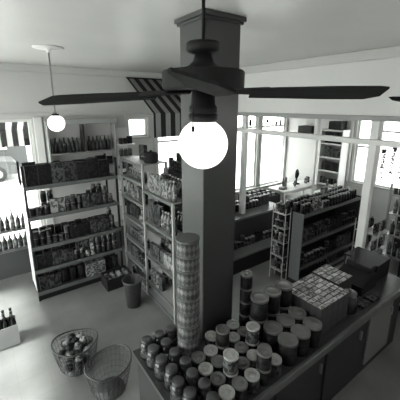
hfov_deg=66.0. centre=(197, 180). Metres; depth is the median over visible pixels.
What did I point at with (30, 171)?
cereal box
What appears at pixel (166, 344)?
storage jar
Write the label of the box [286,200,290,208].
glass jar
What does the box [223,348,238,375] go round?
tin
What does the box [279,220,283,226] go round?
tin can
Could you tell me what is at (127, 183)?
packet
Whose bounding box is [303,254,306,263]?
glass jar
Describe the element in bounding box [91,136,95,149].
glass bottle
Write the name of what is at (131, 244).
carton
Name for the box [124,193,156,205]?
shelf
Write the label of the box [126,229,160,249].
shelf
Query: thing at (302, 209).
can
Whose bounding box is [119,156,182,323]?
metal rack
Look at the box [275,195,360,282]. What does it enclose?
gondola
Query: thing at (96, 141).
glass bottle
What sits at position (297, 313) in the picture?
can
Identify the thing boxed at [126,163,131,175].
carton
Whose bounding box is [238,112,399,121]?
trim
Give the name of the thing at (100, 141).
glass bottle
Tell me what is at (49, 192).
glass jar
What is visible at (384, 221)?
packet
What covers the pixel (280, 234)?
glass jar
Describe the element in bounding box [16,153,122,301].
shelving
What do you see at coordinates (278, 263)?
tin can
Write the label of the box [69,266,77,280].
packet
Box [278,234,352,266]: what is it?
shelf
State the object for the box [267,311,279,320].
can
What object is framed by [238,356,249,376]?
tin
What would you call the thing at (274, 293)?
can
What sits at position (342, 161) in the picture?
shelf unit
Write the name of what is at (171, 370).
storage jar
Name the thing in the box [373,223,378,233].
packet
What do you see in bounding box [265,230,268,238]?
glass jar
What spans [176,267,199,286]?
tin
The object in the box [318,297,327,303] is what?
carton
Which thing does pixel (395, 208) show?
glass bottle
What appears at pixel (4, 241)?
glass bottle
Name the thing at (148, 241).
glass jar
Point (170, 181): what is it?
glass bottle
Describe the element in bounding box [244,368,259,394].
tin
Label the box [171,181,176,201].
glass bottle
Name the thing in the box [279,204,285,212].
carton
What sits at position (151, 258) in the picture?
shelf
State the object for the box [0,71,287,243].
wall
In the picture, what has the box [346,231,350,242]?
carton
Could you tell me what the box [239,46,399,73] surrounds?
trim
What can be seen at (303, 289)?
carton
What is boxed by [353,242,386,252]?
shelf
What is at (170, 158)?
carton
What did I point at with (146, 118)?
window
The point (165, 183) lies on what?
cereal box
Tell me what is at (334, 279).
carton
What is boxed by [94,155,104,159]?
cereal box
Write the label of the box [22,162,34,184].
cereal box
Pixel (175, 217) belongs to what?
glass bottle
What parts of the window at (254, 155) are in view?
sill, casing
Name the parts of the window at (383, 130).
sill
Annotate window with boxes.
[0,117,45,246]
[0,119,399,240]
[124,114,151,138]
[153,117,179,173]
[235,116,260,192]
[258,117,287,187]
[348,120,367,184]
[374,122,399,191]
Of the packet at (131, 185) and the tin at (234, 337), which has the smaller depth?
the tin at (234, 337)
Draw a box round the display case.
[343,247,390,281]
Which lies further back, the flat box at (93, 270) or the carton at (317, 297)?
the flat box at (93, 270)
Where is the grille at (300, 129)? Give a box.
[298,127,310,132]
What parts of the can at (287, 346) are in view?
lid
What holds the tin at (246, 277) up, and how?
on the tin at (244, 294)
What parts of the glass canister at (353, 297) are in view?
lid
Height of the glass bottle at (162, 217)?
0.258 m
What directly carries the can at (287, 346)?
on the counter
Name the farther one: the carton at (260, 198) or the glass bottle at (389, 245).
the carton at (260, 198)
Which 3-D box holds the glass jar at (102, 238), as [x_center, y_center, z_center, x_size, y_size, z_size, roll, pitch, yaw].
[-1.591,0.958,5.149,0.082,0.151,0.084,11,18,38]
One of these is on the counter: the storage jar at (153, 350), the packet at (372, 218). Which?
the storage jar at (153, 350)
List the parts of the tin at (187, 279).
lid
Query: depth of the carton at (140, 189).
4.63 m
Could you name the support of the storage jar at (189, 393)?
on the counter
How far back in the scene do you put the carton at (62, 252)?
4.79 m
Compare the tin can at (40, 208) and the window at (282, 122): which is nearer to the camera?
the tin can at (40, 208)
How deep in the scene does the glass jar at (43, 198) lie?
4.60 m
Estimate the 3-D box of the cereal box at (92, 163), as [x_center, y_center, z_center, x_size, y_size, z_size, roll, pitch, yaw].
[-1.647,-0.205,4.818,0.160,0.314,0.057,-10,17,-34]
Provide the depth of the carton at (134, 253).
5.16 m
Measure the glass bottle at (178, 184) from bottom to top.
0.251 m
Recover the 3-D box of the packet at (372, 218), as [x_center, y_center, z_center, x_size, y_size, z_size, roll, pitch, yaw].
[2.983,0.700,5.294,0.114,0.187,0.066,-13,19,-43]
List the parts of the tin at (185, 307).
lid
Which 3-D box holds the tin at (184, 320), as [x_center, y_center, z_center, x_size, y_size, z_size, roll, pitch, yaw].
[-0.077,1.064,2.471,0.184,0.120,0.183,-3,14,-10]
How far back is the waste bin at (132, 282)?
4.48 m
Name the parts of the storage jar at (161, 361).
lid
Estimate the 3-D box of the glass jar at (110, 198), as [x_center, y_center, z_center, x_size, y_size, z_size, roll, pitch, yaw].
[-1.451,0.278,5.083,0.082,0.148,0.080,2,14,8]
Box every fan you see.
[38,0,389,168]
[295,169,299,184]
[389,96,399,101]
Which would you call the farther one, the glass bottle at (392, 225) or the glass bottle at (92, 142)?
the glass bottle at (92, 142)
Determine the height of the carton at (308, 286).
0.282 m
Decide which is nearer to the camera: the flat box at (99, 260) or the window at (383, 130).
the flat box at (99, 260)
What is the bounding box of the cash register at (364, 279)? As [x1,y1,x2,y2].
[339,256,377,295]
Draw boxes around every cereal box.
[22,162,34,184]
[23,165,38,186]
[37,163,51,184]
[50,161,64,182]
[63,161,76,181]
[75,161,87,179]
[86,157,98,178]
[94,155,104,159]
[98,159,109,176]
[139,144,146,160]
[148,199,156,223]
[149,173,154,192]
[154,174,163,195]
[154,204,162,227]
[161,173,168,179]
[161,179,169,199]
[163,203,168,216]
[169,206,178,222]
[176,152,180,161]
[282,177,286,186]
[324,131,331,142]
[324,146,330,156]
[331,132,338,143]
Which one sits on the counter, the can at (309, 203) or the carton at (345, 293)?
the carton at (345, 293)
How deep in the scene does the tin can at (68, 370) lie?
3.41 m
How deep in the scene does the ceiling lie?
2.75 m
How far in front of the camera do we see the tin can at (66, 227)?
4.74 m
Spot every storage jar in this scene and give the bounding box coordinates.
[140,335,153,360]
[146,344,160,370]
[153,329,165,346]
[154,354,168,381]
[159,337,172,359]
[164,363,178,391]
[165,324,177,346]
[168,347,181,367]
[170,375,185,399]
[178,355,192,381]
[182,386,197,399]
[185,367,199,388]
[196,377,211,399]
[205,391,219,399]
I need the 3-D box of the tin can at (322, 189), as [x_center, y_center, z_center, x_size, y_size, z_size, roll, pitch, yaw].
[2.258,0.169,5.585,0.076,0.112,0.078,-8,16,-30]
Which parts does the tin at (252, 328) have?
lid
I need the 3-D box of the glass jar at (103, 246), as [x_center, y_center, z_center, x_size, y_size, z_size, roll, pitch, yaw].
[-1.591,1.106,5.186,0.082,0.151,0.084,11,18,38]
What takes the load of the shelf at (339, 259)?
attached to the gondola
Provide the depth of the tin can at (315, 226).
5.14 m
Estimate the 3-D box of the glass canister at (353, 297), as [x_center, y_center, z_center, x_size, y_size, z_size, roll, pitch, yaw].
[1.543,1.209,3.140,0.160,0.237,0.160,-10,17,-34]
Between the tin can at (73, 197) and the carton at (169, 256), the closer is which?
the carton at (169, 256)
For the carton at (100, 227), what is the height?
0.212 m
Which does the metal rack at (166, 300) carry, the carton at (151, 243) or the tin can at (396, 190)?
the carton at (151, 243)
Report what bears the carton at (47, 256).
on the shelving at (71, 285)
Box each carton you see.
[0,314,20,350]
[31,227,39,242]
[36,253,44,268]
[39,225,46,239]
[39,275,47,290]
[43,252,52,266]
[46,224,54,238]
[46,273,54,287]
[49,198,58,212]
[51,250,59,264]
[54,223,61,236]
[54,271,61,285]
[57,197,65,211]
[58,248,66,262]
[61,222,67,235]
[66,247,73,260]
[69,223,77,237]
[75,240,81,250]
[76,222,83,236]
[81,193,89,207]
[81,239,88,249]
[83,221,90,234]
[89,192,95,205]
[89,219,97,232]
[95,191,102,204]
[96,218,103,231]
[102,216,109,230]
[106,155,112,163]
[126,136,131,143]
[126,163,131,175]
[126,201,129,214]
[130,242,134,254]
[133,245,135,257]
[135,246,140,260]
[138,187,141,202]
[142,194,147,204]
[150,241,154,255]
[153,243,158,259]
[156,246,162,261]
[159,275,165,291]
[160,249,165,265]
[163,252,168,267]
[167,254,171,271]
[169,157,173,168]
[254,230,258,242]
[258,195,262,205]
[258,230,262,240]
[261,194,265,204]
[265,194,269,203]
[273,244,277,252]
[275,202,280,211]
[277,246,281,254]
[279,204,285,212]
[281,248,286,256]
[284,205,289,214]
[291,290,301,306]
[296,293,306,307]
[299,287,307,292]
[301,295,311,309]
[303,227,308,240]
[303,289,312,294]
[304,284,313,288]
[305,298,315,316]
[306,226,311,239]
[308,292,317,297]
[309,286,318,291]
[310,301,321,316]
[313,295,322,300]
[315,304,326,334]
[316,271,324,276]
[318,291,327,296]
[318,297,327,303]
[319,286,328,290]
[320,273,328,279]
[321,161,325,169]
[323,300,332,332]
[324,294,333,299]
[325,162,328,169]
[325,288,333,293]
[328,121,346,129]
[328,162,332,170]
[329,218,333,230]
[329,277,338,283]
[329,297,338,327]
[330,148,333,156]
[330,290,338,295]
[332,163,336,171]
[334,149,337,157]
[334,280,342,287]
[334,293,343,323]
[335,237,338,248]
[337,235,341,247]
[339,277,347,288]
[340,290,349,319]
[341,234,344,245]
[343,233,347,244]
[344,274,352,288]
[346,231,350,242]
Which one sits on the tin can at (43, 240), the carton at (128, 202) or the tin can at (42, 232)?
the tin can at (42, 232)
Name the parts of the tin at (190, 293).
lid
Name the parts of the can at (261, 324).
lid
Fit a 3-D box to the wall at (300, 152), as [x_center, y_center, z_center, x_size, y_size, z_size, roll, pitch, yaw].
[5.009,-0.392,6.267,0.140,3.540,7.800,-10,17,-34]
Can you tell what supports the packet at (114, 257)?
on the shelving at (71, 285)
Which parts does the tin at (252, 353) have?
lid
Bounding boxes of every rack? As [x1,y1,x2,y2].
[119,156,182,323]
[269,205,291,279]
[351,218,391,255]
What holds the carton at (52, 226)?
on the shelving at (71, 285)
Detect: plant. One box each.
[377,128,387,178]
[387,133,397,177]
[395,155,399,184]
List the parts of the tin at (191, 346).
lid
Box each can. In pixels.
[30,207,36,216]
[33,230,38,239]
[34,238,39,246]
[37,206,43,214]
[39,230,45,237]
[40,237,46,244]
[45,227,51,236]
[46,236,52,243]
[53,234,58,241]
[59,232,64,240]
[64,196,69,203]
[64,225,68,232]
[65,203,70,210]
[65,232,69,239]
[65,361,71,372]
[70,194,75,202]
[71,202,76,209]
[76,194,81,201]
[77,201,81,207]
[83,354,88,364]
[85,248,89,255]
[90,240,94,248]
[109,214,113,221]
[110,222,114,228]
[156,272,160,280]
[249,315,267,340]
[250,291,268,321]
[263,285,280,314]
[263,321,282,352]
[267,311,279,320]
[272,259,276,266]
[275,218,279,225]
[275,280,292,307]
[276,261,280,268]
[276,313,294,332]
[277,332,297,366]
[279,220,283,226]
[280,306,290,313]
[288,307,306,324]
[291,324,310,356]
[300,204,304,213]
[303,317,321,348]
[304,203,307,213]
[307,202,310,212]
[313,196,317,203]
[313,223,317,230]
[320,187,324,193]
[324,240,328,247]
[325,218,329,225]
[393,187,398,194]
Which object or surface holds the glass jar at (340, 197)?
on the gondola
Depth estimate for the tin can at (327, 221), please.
5.34 m
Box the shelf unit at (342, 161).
[315,128,350,190]
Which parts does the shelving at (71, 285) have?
panel, shelf, shelf, shelf, shelf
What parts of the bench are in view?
riser panel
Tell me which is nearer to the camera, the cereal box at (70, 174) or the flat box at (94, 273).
the cereal box at (70, 174)
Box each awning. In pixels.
[0,122,29,146]
[126,77,180,137]
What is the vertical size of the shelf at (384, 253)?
0.020 m
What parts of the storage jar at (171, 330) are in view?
lid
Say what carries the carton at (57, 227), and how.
on the shelving at (71, 285)
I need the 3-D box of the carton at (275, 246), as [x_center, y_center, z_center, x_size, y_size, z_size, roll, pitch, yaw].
[1.318,1.153,5.236,0.078,0.135,0.054,-10,17,-34]
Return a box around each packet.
[35,250,42,263]
[58,350,65,358]
[61,268,69,282]
[62,338,70,346]
[65,343,73,351]
[66,349,73,355]
[68,333,75,339]
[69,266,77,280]
[71,337,78,344]
[74,341,81,349]
[75,348,82,355]
[76,332,83,338]
[77,263,84,277]
[79,336,86,343]
[83,346,90,353]
[87,336,92,343]
[104,255,111,269]
[112,254,118,267]
[126,180,129,194]
[129,182,133,195]
[129,201,132,215]
[133,203,136,217]
[136,206,140,219]
[160,237,164,249]
[165,241,168,252]
[169,243,171,253]
[370,216,373,226]
[370,240,376,250]
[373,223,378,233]
[379,236,382,246]
[381,219,385,230]
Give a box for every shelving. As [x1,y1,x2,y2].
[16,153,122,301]
[163,167,181,243]
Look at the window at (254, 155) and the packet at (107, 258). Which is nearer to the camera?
the packet at (107, 258)
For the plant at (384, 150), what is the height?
1.219 m
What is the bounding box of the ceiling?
[0,0,399,72]
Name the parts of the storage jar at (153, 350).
lid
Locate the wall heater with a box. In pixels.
[298,125,314,133]
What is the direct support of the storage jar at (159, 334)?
on the counter
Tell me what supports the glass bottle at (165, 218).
on the metal rack at (166, 300)
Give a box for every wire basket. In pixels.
[50,328,97,376]
[84,343,131,399]
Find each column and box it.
[174,8,246,341]
[355,145,378,248]
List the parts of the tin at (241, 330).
lid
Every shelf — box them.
[0,226,24,233]
[0,244,27,253]
[51,148,115,155]
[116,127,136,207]
[121,156,163,165]
[122,173,147,184]
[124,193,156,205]
[125,209,149,227]
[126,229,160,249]
[127,250,157,270]
[130,268,151,290]
[145,189,181,203]
[146,219,182,236]
[147,253,172,275]
[148,280,176,304]
[148,290,173,317]
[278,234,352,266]
[282,250,349,278]
[283,215,354,243]
[289,196,358,214]
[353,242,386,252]
[355,226,388,236]
[382,247,399,260]
[385,228,399,238]
[388,209,399,216]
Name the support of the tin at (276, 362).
on the counter
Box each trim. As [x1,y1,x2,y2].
[0,62,161,78]
[0,112,125,116]
[33,117,53,224]
[237,127,399,147]
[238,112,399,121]
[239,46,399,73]
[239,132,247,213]
[242,116,248,128]
[314,119,320,134]
[369,121,382,139]
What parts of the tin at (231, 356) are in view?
lid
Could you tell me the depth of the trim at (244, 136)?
5.88 m
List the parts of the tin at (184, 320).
lid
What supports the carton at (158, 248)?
on the metal rack at (166, 300)
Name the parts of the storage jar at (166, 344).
lid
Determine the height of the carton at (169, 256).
0.216 m
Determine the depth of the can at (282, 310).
2.89 m
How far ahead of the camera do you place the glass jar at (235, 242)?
5.64 m
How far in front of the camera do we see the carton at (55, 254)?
4.73 m
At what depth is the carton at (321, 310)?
2.77 m
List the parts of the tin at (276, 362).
lid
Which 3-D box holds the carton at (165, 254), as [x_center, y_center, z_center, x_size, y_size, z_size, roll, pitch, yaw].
[-0.432,1.098,4.279,0.056,0.203,0.093,-10,17,-34]
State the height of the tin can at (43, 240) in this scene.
0.108 m
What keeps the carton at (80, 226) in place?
on the shelving at (71, 285)
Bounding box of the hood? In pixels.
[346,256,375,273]
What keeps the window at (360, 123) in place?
in the wall at (300, 152)
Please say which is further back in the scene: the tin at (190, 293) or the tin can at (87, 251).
the tin can at (87, 251)
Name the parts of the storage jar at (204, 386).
lid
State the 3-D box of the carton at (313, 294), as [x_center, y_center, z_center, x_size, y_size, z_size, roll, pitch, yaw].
[1.100,1.224,2.986,0.092,0.282,0.050,-10,17,-34]
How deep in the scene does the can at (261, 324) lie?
2.72 m
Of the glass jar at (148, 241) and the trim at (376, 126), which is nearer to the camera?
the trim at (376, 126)
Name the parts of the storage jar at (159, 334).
lid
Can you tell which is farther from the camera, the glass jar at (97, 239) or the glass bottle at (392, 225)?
the glass bottle at (392, 225)
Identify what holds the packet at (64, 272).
on the shelving at (71, 285)
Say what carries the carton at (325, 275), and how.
on the counter
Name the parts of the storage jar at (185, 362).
lid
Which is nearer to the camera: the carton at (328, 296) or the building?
the carton at (328, 296)
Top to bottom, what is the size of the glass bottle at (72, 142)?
0.270 m
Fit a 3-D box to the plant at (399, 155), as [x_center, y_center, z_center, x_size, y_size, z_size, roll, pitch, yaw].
[4.460,-0.497,6.697,0.131,1.245,0.168,-10,17,-34]
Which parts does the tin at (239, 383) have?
lid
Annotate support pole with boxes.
[311,140,318,193]
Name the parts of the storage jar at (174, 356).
lid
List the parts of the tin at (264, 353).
lid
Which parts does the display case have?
panel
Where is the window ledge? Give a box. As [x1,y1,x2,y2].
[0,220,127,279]
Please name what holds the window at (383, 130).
in the wall at (300, 152)
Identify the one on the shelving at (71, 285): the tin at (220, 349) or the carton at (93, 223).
the carton at (93, 223)
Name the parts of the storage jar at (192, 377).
lid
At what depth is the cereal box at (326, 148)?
7.88 m
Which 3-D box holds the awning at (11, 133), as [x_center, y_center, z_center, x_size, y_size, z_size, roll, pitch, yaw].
[-3.897,-0.945,5.364,4.840,0.888,1.034,-10,17,-34]
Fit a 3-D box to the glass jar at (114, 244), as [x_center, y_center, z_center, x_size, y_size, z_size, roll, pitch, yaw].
[-1.442,1.079,5.289,0.086,0.154,0.084,0,14,-2]
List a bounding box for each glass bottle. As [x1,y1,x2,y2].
[0,216,4,230]
[2,235,7,249]
[2,316,7,328]
[5,215,9,229]
[8,234,12,248]
[9,209,15,228]
[10,314,15,325]
[13,233,18,247]
[15,213,20,227]
[18,232,23,245]
[21,212,24,226]
[23,231,27,244]
[49,138,53,153]
[53,138,57,153]
[58,138,62,152]
[62,138,66,152]
[67,137,70,151]
[71,137,75,151]
[75,137,79,151]
[87,136,91,150]
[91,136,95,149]
[95,136,99,149]
[99,135,102,149]
[103,135,106,148]
[107,135,110,148]
[147,172,149,189]
[161,210,164,228]
[163,212,166,230]
[166,213,169,232]
[168,180,171,200]
[169,215,171,234]
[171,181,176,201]
[175,217,176,235]
[176,178,179,196]
[177,211,180,229]
[179,179,181,198]
[179,212,182,231]
[387,240,391,254]
[390,220,394,234]
[391,242,396,256]
[393,199,397,213]
[395,221,399,235]
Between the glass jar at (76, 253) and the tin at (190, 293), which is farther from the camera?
the glass jar at (76, 253)
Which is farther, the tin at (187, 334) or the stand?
the stand
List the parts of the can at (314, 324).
lid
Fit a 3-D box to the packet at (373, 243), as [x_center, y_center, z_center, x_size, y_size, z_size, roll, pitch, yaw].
[2.890,1.063,5.075,0.114,0.187,0.066,-7,16,-26]
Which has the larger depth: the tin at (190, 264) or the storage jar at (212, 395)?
the tin at (190, 264)
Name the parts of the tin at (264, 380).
lid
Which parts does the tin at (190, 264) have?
lid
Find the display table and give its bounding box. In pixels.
[268,180,315,203]
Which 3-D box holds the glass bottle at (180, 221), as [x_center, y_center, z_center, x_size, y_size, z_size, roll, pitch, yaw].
[-0.213,0.541,4.109,0.069,0.267,0.068,-6,15,-24]
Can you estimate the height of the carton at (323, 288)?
0.281 m
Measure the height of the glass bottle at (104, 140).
0.270 m
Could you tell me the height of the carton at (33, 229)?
0.214 m
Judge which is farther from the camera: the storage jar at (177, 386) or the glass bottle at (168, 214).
the glass bottle at (168, 214)
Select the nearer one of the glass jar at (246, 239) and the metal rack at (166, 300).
the metal rack at (166, 300)
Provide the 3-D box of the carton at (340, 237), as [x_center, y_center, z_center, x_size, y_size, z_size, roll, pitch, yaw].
[2.630,1.124,5.742,0.095,0.208,0.057,-10,17,-34]
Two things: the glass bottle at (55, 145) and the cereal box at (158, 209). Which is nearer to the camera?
the cereal box at (158, 209)
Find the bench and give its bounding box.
[233,201,279,274]
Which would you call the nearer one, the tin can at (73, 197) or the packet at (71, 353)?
the packet at (71, 353)
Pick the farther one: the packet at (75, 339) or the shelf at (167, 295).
the shelf at (167, 295)
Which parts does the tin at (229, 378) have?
lid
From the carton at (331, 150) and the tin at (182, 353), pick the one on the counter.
the tin at (182, 353)
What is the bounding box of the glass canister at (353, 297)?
[344,288,358,314]
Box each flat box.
[84,259,95,267]
[84,265,95,270]
[85,269,95,273]
[85,272,96,277]
[94,256,104,264]
[96,263,105,267]
[96,266,105,270]
[357,297,370,309]
[362,291,379,303]
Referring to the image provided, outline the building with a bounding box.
[0,146,27,166]
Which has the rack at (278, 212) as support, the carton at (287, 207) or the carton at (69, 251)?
the carton at (287, 207)
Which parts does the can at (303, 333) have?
lid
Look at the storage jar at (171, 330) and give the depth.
2.65 m
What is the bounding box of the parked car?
[0,156,20,181]
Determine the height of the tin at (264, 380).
0.136 m
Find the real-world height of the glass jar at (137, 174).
0.147 m
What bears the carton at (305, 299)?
on the counter
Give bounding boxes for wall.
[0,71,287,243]
[238,57,399,115]
[284,118,398,229]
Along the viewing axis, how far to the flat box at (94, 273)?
5.09 m
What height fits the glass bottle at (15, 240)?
0.251 m
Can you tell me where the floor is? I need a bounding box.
[0,232,399,399]
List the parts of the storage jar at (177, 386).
lid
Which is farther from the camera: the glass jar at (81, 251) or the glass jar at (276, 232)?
the glass jar at (276, 232)
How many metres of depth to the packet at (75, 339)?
3.41 m
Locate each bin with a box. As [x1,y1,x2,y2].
[122,273,142,308]
[238,189,279,214]
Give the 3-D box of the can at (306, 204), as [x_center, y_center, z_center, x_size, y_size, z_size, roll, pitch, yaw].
[1.707,0.431,4.887,0.070,0.165,0.068,3,14,12]
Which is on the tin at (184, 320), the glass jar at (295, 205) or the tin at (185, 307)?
the tin at (185, 307)
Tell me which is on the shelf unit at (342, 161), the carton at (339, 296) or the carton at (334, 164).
the carton at (334, 164)
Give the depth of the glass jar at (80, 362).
3.40 m
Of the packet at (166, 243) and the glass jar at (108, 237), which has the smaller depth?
the packet at (166, 243)
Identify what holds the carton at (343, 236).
on the gondola
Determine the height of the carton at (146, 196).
0.206 m
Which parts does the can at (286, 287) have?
lid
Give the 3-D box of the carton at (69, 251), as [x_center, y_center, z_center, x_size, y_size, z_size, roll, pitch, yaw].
[-2.027,1.155,4.875,0.095,0.206,0.057,-10,17,-34]
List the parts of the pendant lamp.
ceiling plate, rod, globe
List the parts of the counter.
door panel, handle, edge rail, door panel, door panel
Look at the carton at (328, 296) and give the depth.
2.92 m
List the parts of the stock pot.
lid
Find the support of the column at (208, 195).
on the floor
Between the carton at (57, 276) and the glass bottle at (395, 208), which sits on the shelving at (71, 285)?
the carton at (57, 276)
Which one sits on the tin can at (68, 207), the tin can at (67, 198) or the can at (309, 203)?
the tin can at (67, 198)
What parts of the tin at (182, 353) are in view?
lid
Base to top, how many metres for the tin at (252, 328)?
0.136 m
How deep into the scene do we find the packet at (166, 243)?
4.53 m
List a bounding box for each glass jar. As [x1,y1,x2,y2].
[40,191,46,201]
[44,203,49,214]
[47,190,52,200]
[73,249,78,258]
[75,360,82,372]
[79,247,84,257]
[90,183,95,192]
[94,236,99,244]
[95,244,100,252]
[96,183,100,190]
[100,235,105,242]
[101,185,106,194]
[101,243,105,251]
[102,194,107,203]
[106,208,111,215]
[106,233,110,241]
[106,241,111,249]
[107,193,112,202]
[111,232,115,240]
[111,240,116,248]
[119,148,123,156]
[124,148,127,155]
[128,147,131,155]
[131,168,135,177]
[136,170,140,180]
[144,172,146,182]
[147,238,149,248]
[234,241,237,249]
[244,237,247,245]
[251,235,254,243]
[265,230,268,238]
[274,230,278,239]
[278,232,282,241]
[282,234,286,242]
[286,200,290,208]
[292,202,297,211]
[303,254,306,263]
[306,252,310,261]
[312,249,316,258]
[328,196,332,205]
[331,195,335,204]
[337,193,341,202]
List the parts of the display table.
leg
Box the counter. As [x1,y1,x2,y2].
[132,267,399,399]
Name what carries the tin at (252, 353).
on the counter
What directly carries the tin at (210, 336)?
on the counter
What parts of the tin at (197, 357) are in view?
lid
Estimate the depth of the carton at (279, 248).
5.14 m
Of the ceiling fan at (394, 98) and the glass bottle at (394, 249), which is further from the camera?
the glass bottle at (394, 249)
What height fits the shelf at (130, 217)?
0.020 m
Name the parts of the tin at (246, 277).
lid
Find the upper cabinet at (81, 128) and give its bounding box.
[44,118,118,174]
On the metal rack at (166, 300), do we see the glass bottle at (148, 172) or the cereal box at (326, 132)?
the glass bottle at (148, 172)
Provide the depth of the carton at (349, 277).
3.34 m
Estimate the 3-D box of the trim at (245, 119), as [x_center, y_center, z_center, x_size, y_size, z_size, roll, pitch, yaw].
[0.873,-1.108,5.683,0.080,0.268,0.100,-10,17,-34]
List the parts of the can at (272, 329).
lid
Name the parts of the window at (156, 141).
casing, frame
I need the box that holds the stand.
[0,226,27,253]
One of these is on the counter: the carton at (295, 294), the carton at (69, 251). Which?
the carton at (295, 294)
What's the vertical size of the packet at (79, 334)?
0.073 m
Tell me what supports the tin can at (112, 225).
on the shelving at (71, 285)
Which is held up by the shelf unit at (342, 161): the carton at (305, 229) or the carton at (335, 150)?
the carton at (335, 150)
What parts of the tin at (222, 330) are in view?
lid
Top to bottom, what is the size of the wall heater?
0.200 m
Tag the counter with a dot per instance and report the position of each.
(345, 349)
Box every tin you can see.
[175,232,199,257]
[176,253,199,271]
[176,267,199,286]
[176,281,199,300]
[176,294,199,313]
[177,307,199,327]
[177,320,199,340]
[177,333,199,353]
[177,345,199,360]
[191,351,205,369]
[198,362,212,379]
[204,344,217,362]
[205,331,215,345]
[210,371,225,393]
[211,355,223,372]
[216,324,229,347]
[216,344,228,355]
[218,384,234,399]
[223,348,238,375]
[223,370,237,385]
[227,319,238,332]
[229,332,239,348]
[232,376,247,399]
[234,341,248,356]
[237,326,245,341]
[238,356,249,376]
[239,299,249,315]
[239,313,249,325]
[240,270,252,289]
[240,287,251,302]
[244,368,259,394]
[245,338,258,349]
[246,321,259,343]
[247,349,256,368]
[256,345,271,371]
[256,366,270,386]
[258,342,271,348]
[270,353,281,378]
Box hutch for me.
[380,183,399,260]
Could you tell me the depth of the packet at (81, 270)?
5.01 m
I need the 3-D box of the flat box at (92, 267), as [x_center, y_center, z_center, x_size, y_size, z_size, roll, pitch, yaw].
[-1.793,1.421,5.114,0.155,0.058,0.136,-10,17,-34]
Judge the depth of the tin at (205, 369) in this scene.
2.29 m
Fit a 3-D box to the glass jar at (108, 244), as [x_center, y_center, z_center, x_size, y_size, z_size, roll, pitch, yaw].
[-1.516,1.094,5.237,0.083,0.149,0.081,-11,18,-39]
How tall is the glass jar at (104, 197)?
0.149 m
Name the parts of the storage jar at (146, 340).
lid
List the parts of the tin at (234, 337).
lid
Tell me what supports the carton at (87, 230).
on the shelving at (71, 285)
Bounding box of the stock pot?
[141,150,159,163]
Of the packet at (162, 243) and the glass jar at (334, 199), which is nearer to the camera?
the packet at (162, 243)
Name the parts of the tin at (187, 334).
lid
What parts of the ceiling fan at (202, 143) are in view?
blade, pull chain, blade, globe, blade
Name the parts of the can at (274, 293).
lid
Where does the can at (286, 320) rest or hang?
on the counter
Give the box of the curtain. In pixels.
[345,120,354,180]
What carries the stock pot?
on the metal rack at (166, 300)
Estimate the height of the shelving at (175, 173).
1.750 m
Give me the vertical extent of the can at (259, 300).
0.200 m
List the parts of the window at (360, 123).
casing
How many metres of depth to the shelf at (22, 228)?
5.15 m
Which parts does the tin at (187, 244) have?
lid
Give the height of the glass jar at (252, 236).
0.151 m
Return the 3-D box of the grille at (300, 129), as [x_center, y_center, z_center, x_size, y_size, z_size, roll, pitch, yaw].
[2.916,-1.401,8.433,0.005,0.140,0.380,-10,17,-34]
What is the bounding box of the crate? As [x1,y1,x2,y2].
[101,265,131,291]
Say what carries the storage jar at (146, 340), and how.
on the counter
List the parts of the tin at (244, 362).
lid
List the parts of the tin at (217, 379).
lid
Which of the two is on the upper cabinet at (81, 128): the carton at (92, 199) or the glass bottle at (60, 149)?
the glass bottle at (60, 149)
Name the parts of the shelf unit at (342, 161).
panel, shelf, shelf, shelf, shelf, panel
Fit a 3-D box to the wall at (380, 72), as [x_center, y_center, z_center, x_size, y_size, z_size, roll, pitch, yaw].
[2.100,-1.219,3.912,0.120,0.800,7.800,-10,17,-34]
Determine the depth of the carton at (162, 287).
4.48 m
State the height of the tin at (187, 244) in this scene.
0.120 m
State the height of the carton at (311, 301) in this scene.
0.280 m
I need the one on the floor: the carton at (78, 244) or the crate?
the crate
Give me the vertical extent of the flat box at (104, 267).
0.058 m
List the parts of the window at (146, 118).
frame, sill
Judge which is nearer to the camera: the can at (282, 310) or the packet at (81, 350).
the can at (282, 310)
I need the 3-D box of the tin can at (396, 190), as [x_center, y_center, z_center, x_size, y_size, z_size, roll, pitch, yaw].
[3.525,0.178,5.481,0.076,0.110,0.074,12,18,39]
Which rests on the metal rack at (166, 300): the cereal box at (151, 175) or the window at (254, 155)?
the cereal box at (151, 175)
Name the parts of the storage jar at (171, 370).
lid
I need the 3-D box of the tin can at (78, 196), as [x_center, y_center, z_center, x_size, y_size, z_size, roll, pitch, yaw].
[-1.850,0.260,4.784,0.075,0.108,0.073,-12,18,-40]
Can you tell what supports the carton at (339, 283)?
on the counter
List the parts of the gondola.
panel, panel, panel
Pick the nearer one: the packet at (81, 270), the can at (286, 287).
the can at (286, 287)
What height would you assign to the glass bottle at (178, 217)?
0.256 m
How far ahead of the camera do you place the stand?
5.19 m
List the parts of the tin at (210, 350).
lid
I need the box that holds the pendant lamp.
[31,44,64,131]
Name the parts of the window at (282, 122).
sill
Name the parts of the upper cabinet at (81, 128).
panel, cornice, panel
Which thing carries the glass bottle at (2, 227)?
on the stand
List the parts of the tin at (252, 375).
lid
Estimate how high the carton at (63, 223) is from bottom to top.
0.211 m
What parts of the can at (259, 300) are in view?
lid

